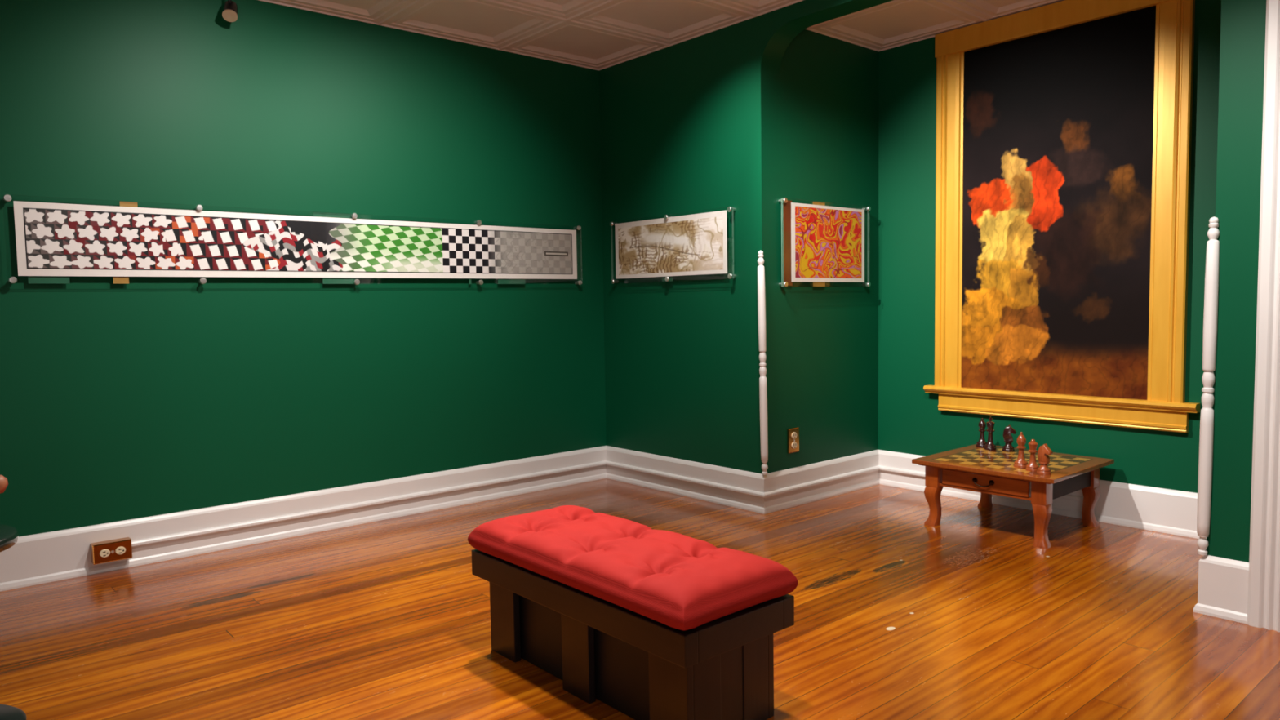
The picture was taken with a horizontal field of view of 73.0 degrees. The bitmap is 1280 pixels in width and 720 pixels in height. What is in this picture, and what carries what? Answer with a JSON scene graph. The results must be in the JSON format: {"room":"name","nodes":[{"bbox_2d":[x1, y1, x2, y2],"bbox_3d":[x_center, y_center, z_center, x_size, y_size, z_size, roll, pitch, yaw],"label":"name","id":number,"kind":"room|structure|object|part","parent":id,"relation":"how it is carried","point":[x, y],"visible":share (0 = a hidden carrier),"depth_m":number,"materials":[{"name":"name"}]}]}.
{"room":"museum","nodes":[
{"label":"museum","id":0,"kind":"room"},
{"bbox_2d":[0,0,606,536],"bbox_3d":[-2.168,-0.359,3.546,5.040,2.415,0.140,-4,5,-41],"label":"wall","id":1,"kind":"structure","parent":0,"point":[144,397],"depth_m":3.89,"materials":[{"name":"green paint"}]},
{"bbox_2d":[90,537,132,564],"bbox_3d":[-2.129,0.769,3.487,0.136,0.078,0.056,-4,5,-41],"label":"power outlet","id":2,"kind":"object","parent":1,"relation":"attached to","point":[107,551],"visible":1,"depth_m":3.47,"materials":[{"name":"brown wood"}]},
{"bbox_2d":[99,549,110,557],"bbox_3d":[-2.135,0.772,3.452,0.037,0.032,0.006,-4,5,-41],"label":"receptacle","id":3,"kind":"object","parent":2,"relation":"attached to","point":[103,553],"depth_m":3.45,"materials":[{"name":"beige plastic"}]},
{"bbox_2d":[115,546,125,555],"bbox_3d":[-2.094,0.769,3.487,0.037,0.032,0.006,-4,5,-41],"label":"receptacle","id":4,"kind":"object","parent":2,"relation":"attached to","point":[119,550],"depth_m":3.48,"materials":[{"name":"beige plastic"}]},
{"bbox_2d":[2,194,582,284],"bbox_3d":[-1.359,-0.528,4.119,2.695,0.340,0.043,-4,5,-41],"label":"print","id":5,"kind":"object","parent":1,"relation":"attached to","point":[55,242],"visible":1,"depth_m":3.85,"materials":[{"name":"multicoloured paper"}]},
{"bbox_2d":[0,445,606,591],"bbox_3d":[-2.042,0.750,3.604,4.900,0.192,0.026,-4,5,-41],"label":"baseboard","id":6,"kind":"structure","parent":1,"relation":"attached to","point":[34,559],"depth_m":3.92,"materials":[{"name":"white paint"}]},
{"bbox_2d":[131,460,1083,546],"bbox_3d":[-0.070,0.659,4.489,4.234,0.022,1.431,-1,4,-6],"label":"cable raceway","id":7,"kind":"object","parent":1,"relation":"attached to","point":[298,515],"visible":0.71,"depth_m":4.40,"materials":[{"name":"white paint"}]},
{"bbox_2d":[0,478,1279,719],"bbox_3d":[0.159,0.980,1.834,6.164,0.105,5.880,-4,5,-41],"label":"floor","id":8,"kind":"structure","parent":0,"point":[898,616],"depth_m":2.81,"materials":[{"name":"brown wood"}]},
{"bbox_2d":[0,524,26,719],"bbox_3d":[-1.741,0.690,2.111,0.392,0.500,0.392,-4,5,-41],"label":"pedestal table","id":9,"kind":"object","parent":8,"relation":"on","point":[9,535],"visible":1,"depth_m":2.21,"materials":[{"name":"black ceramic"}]},
{"bbox_2d":[0,475,8,493],"bbox_3d":[-1.657,0.347,2.091,0.244,0.185,0.084,-1,4,4],"label":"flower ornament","id":10,"kind":"object","parent":9,"relation":"on","point":[3,481],"visible":1,"depth_m":2.09,"materials":[{"name":"orange ceramic"}]},
{"bbox_2d":[471,549,794,719],"bbox_3d":[-0.060,0.737,2.403,0.380,0.310,0.930,-4,5,-41],"label":"bench","id":11,"kind":"object","parent":8,"relation":"on","point":[642,667],"visible":0.74,"depth_m":2.16,"materials":[{"name":"black wood"}]},
{"bbox_3d":[-0.370,0.766,2.617,0.112,0.235,0.133,-4,5,-41],"label":"leg","id":12,"kind":"part","parent":11,"relation":"part of","materials":[{"name":"brown wood"}]},
{"bbox_3d":[-0.147,0.780,2.329,0.013,0.232,0.818,-4,5,-41],"label":"panel","id":13,"kind":"part","parent":11,"relation":"part of","materials":[{"name":"brown wood"}]},
{"bbox_2d":[467,505,798,631],"bbox_3d":[-0.063,0.534,2.389,0.404,0.098,0.946,-4,5,-41],"label":"bench cushion","id":14,"kind":"object","parent":11,"relation":"on","point":[673,580],"visible":1,"depth_m":2.19,"materials":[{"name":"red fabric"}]},
{"bbox_3d":[-0.062,0.620,2.395,0.380,0.075,0.930,-4,5,-41],"label":"frame","id":15,"kind":"part","parent":11,"relation":"part of","materials":[{"name":"black wood"}]},
{"bbox_3d":[0.107,0.794,2.068,0.112,0.235,0.133,-4,5,-41],"label":"leg","id":16,"kind":"part","parent":11,"relation":"part of","materials":[{"name":"brown wood"}]},
{"bbox_3d":[0.215,0.790,2.090,0.079,0.232,0.018,-4,5,-41],"label":"panel","id":17,"kind":"part","parent":11,"relation":"part of","materials":[{"name":"brown wood"}]},
{"bbox_3d":[0.252,0.784,2.193,0.112,0.235,0.133,-4,5,-41],"label":"leg","id":18,"kind":"part","parent":11,"relation":"part of","materials":[{"name":"brown wood"}]},
{"bbox_2d":[911,444,1114,548],"bbox_3d":[1.705,0.606,3.971,0.620,0.303,0.648,-4,5,-41],"label":"table","id":19,"kind":"object","parent":8,"relation":"on","point":[972,468],"visible":0.96,"depth_m":3.85,"materials":[{"name":"brown wood"}]},
{"bbox_3d":[1.358,0.624,4.000,0.071,0.276,0.071,-4,5,-41],"label":"leg","id":20,"kind":"part","parent":19,"relation":"part of","materials":[{"name":"brown wood"}]},
{"bbox_2d":[975,417,986,447],"bbox_3d":[1.703,0.360,4.306,0.057,0.144,0.057,-4,5,-41],"label":"bishop","id":21,"kind":"object","parent":19,"relation":"on","point":[981,442],"visible":0.94,"depth_m":4.29,"materials":[{"name":"brown wood"}]},
{"bbox_3d":[1.501,0.539,3.790,0.014,0.035,0.099,-4,5,-41],"label":"drawer handle","id":22,"kind":"part","parent":19,"relation":"part of","materials":[{"name":"brown metal"}]},
{"bbox_3d":[1.515,0.540,3.802,0.015,0.088,0.458,-4,5,-41],"label":"drawer rail","id":23,"kind":"part","parent":19,"relation":"part of","materials":[{"name":"brown wood"}]},
{"bbox_3d":[1.703,0.478,3.963,0.578,0.008,0.606,-4,5,-41],"label":"moulding","id":24,"kind":"part","parent":19,"relation":"part of","materials":[{"name":"brown wood"}]},
{"bbox_3d":[1.726,0.596,4.319,0.071,0.276,0.071,-4,5,-41],"label":"leg","id":25,"kind":"part","parent":19,"relation":"part of","materials":[{"name":"brown wood"}]},
{"bbox_3d":[1.512,0.538,3.800,0.017,0.069,0.396,-4,5,-41],"label":"drawer","id":26,"kind":"part","parent":19,"relation":"part of","materials":[{"name":"brown wood"}]},
{"bbox_2d":[983,417,996,450],"bbox_3d":[1.710,0.357,4.222,0.057,0.160,0.057,-4,5,-41],"label":"king","id":27,"kind":"object","parent":19,"relation":"on","point":[989,446],"visible":1,"depth_m":4.21,"materials":[{"name":"brown wood"}]},
{"bbox_2d":[1001,424,1016,452],"bbox_3d":[1.779,0.376,4.168,0.062,0.128,0.057,0,4,19],"label":"knight","id":28,"kind":"object","parent":19,"relation":"on","point":[1008,430],"visible":1,"depth_m":4.16,"materials":[{"name":"brown wood"}]},
{"bbox_2d":[1013,431,1028,468],"bbox_3d":[1.664,0.390,3.775,0.062,0.155,0.061,-4,5,-41],"label":"bishop","id":29,"kind":"object","parent":19,"relation":"on","point":[1020,463],"visible":0.97,"depth_m":3.76,"materials":[{"name":"brown wood"}]},
{"bbox_2d":[1025,439,1039,471],"bbox_3d":[1.678,0.405,3.696,0.057,0.136,0.057,-4,5,-41],"label":"chess queen","id":30,"kind":"object","parent":19,"relation":"on","point":[1032,466],"visible":0.94,"depth_m":3.69,"materials":[{"name":"brown wood"}]},
{"bbox_3d":[1.685,0.643,3.625,0.071,0.276,0.071,-4,5,-41],"label":"leg","id":31,"kind":"part","parent":19,"relation":"part of","materials":[{"name":"brown wood"}]},
{"bbox_2d":[1036,443,1053,475],"bbox_3d":[1.695,0.414,3.623,0.057,0.128,0.062,-3,4,-31],"label":"knight","id":32,"kind":"object","parent":19,"relation":"on","point":[1044,451],"visible":1,"depth_m":3.61,"materials":[{"name":"brown wood"}]},
{"bbox_3d":[2.053,0.616,3.944,0.071,0.276,0.071,-4,5,-41],"label":"leg","id":33,"kind":"part","parent":19,"relation":"part of","materials":[{"name":"brown wood"}]},
{"bbox_2d":[257,0,1064,71],"bbox_3d":[0.117,-1.529,1.666,6.164,0.116,5.880,-4,5,-41],"label":"ceiling","id":34,"kind":"structure","parent":0,"point":[598,35],"depth_m":4.21,"materials":[{"name":"tile"}]},
{"bbox_2d":[222,0,237,22],"bbox_3d":[-1.735,-1.506,3.661,0.062,0.146,0.086,-2,4,-18],"label":"track spotlight","id":35,"kind":"object","parent":34,"relation":"hanging from","point":[229,13],"visible":1,"depth_m":3.65,"materials":[{"name":"black metal"}]},
{"bbox_2d":[779,29,878,470],"bbox_3d":[0.972,-0.484,4.625,0.844,2.415,0.140,-4,5,-41],"label":"wall","id":36,"kind":"structure","parent":0,"point":[828,86],"depth_m":4.56,"materials":[{"name":"green paint"}]},
{"bbox_2d":[787,426,799,453],"bbox_3d":[0.783,0.409,4.405,0.085,0.125,0.016,-4,5,-41],"label":"power outlet","id":37,"kind":"object","parent":36,"relation":"attached to","point":[793,433],"visible":1,"depth_m":4.40,"materials":[{"name":"gold metal"}]},
{"bbox_2d":[791,431,796,439],"bbox_3d":[0.785,0.384,4.401,0.040,0.035,0.006,-4,5,-41],"label":"receptacle","id":38,"kind":"object","parent":37,"relation":"attached to","point":[793,434],"depth_m":4.40,"materials":[{"name":"beige plastic"}]},
{"bbox_2d":[791,441,796,448],"bbox_3d":[0.786,0.434,4.405,0.040,0.035,0.006,-4,5,-41],"label":"receptacle","id":39,"kind":"object","parent":37,"relation":"attached to","point":[793,443],"depth_m":4.40,"materials":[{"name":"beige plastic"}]},
{"bbox_2d":[764,449,879,514],"bbox_3d":[0.982,0.633,4.583,1.009,0.192,0.026,-4,5,-41],"label":"baseboard","id":40,"kind":"structure","parent":36,"relation":"attached to","point":[784,478],"depth_m":4.54,"materials":[{"name":"white paint"}]},
{"bbox_2d":[777,197,871,287],"bbox_3d":[0.971,-0.599,4.498,0.729,0.437,0.043,-4,5,-41],"label":"print","id":41,"kind":"object","parent":36,"relation":"attached to","point":[823,243],"visible":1,"depth_m":4.46,"materials":[{"name":"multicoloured paper"}]},
{"bbox_2d":[795,205,862,278],"bbox_3d":[0.988,-0.606,4.504,0.564,0.356,0.001,-4,5,-41],"label":"picture","id":42,"kind":"object","parent":41,"relation":"attached to","point":[828,242],"depth_m":4.49},
{"bbox_2d":[599,0,1266,562],"bbox_3d":[1.623,-0.395,3.128,0.140,2.416,5.740,-4,5,-41],"label":"wall","id":43,"kind":"structure","parent":0,"point":[692,125],"depth_m":4.35,"materials":[{"name":"green paint"}]},
{"bbox_2d":[609,206,736,284],"bbox_3d":[0.154,-0.603,4.667,0.043,0.358,0.953,-4,5,-41],"label":"print","id":44,"kind":"object","parent":43,"relation":"attached to","point":[668,246],"visible":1,"depth_m":4.63,"materials":[{"name":"white paper"}]},
{"bbox_2d":[617,216,723,275],"bbox_3d":[0.147,-0.606,4.665,0.001,0.266,0.826,-4,5,-41],"label":"picture","id":45,"kind":"object","parent":44,"relation":"attached to","point":[692,245],"depth_m":4.63},
{"bbox_2d":[605,445,764,514],"bbox_3d":[0.204,0.636,4.729,0.026,0.192,1.266,-4,5,-41],"label":"baseboard","id":46,"kind":"structure","parent":43,"relation":"attached to","point":[709,473],"depth_m":4.66,"materials":[{"name":"white paint"}]},
{"bbox_2d":[757,250,768,475],"bbox_3d":[0.601,0.016,4.233,0.038,1.100,0.039,-4,4,-41],"label":"spindle","id":47,"kind":"object","parent":43,"relation":"attached to","point":[761,268],"visible":1,"depth_m":4.22,"materials":[{"name":"white paint"}]},
{"bbox_2d":[1196,216,1219,555],"bbox_3d":[1.840,0.090,2.802,0.039,1.100,0.038,-4,5,-41],"label":"spindle","id":48,"kind":"object","parent":43,"relation":"attached to","point":[1210,314],"visible":1,"depth_m":2.79,"materials":[{"name":"white paint"}]},
{"bbox_2d":[1192,555,1248,624],"bbox_3d":[1.883,0.738,2.799,0.026,0.192,0.154,-4,5,-41],"label":"baseboard","id":49,"kind":"structure","parent":43,"relation":"attached to","point":[1223,583],"depth_m":2.79,"materials":[{"name":"white paint"}]},
{"bbox_2d":[1247,0,1279,631],"bbox_3d":[1.980,-0.312,2.590,0.035,2.310,0.210,-4,5,-41],"label":"trim","id":50,"kind":"structure","parent":43,"relation":"attached to","point":[1264,582],"depth_m":2.66,"materials":[{"name":"white paint"}]},
{"bbox_2d":[878,0,1221,493],"bbox_3d":[2.012,-0.471,4.177,0.140,2.415,2.182,-4,5,-41],"label":"wall","id":51,"kind":"structure","parent":0,"point":[910,420],"depth_m":4.60,"materials":[{"name":"green paint"}]},
{"bbox_2d":[878,449,1206,538],"bbox_3d":[1.968,0.642,4.197,0.026,0.192,1.902,-4,5,-41],"label":"baseboard","id":52,"kind":"structure","parent":51,"relation":"attached to","point":[1174,512],"depth_m":3.95,"materials":[{"name":"white paint"}]},
{"bbox_2d":[923,0,1199,432],"bbox_3d":[1.936,-0.684,4.095,0.059,1.955,1.274,-4,5,-41],"label":"framed painting","id":53,"kind":"object","parent":51,"relation":"attached to","point":[1064,128],"visible":1,"depth_m":4.05,"materials":[{"name":"gold metal"}]},
{"bbox_3d":[1.950,0.180,4.153,0.059,0.038,1.274,-4,5,-41],"label":"sill","id":54,"kind":"part","parent":53,"relation":"part of","materials":[{"name":"gold metal"}]}
]}

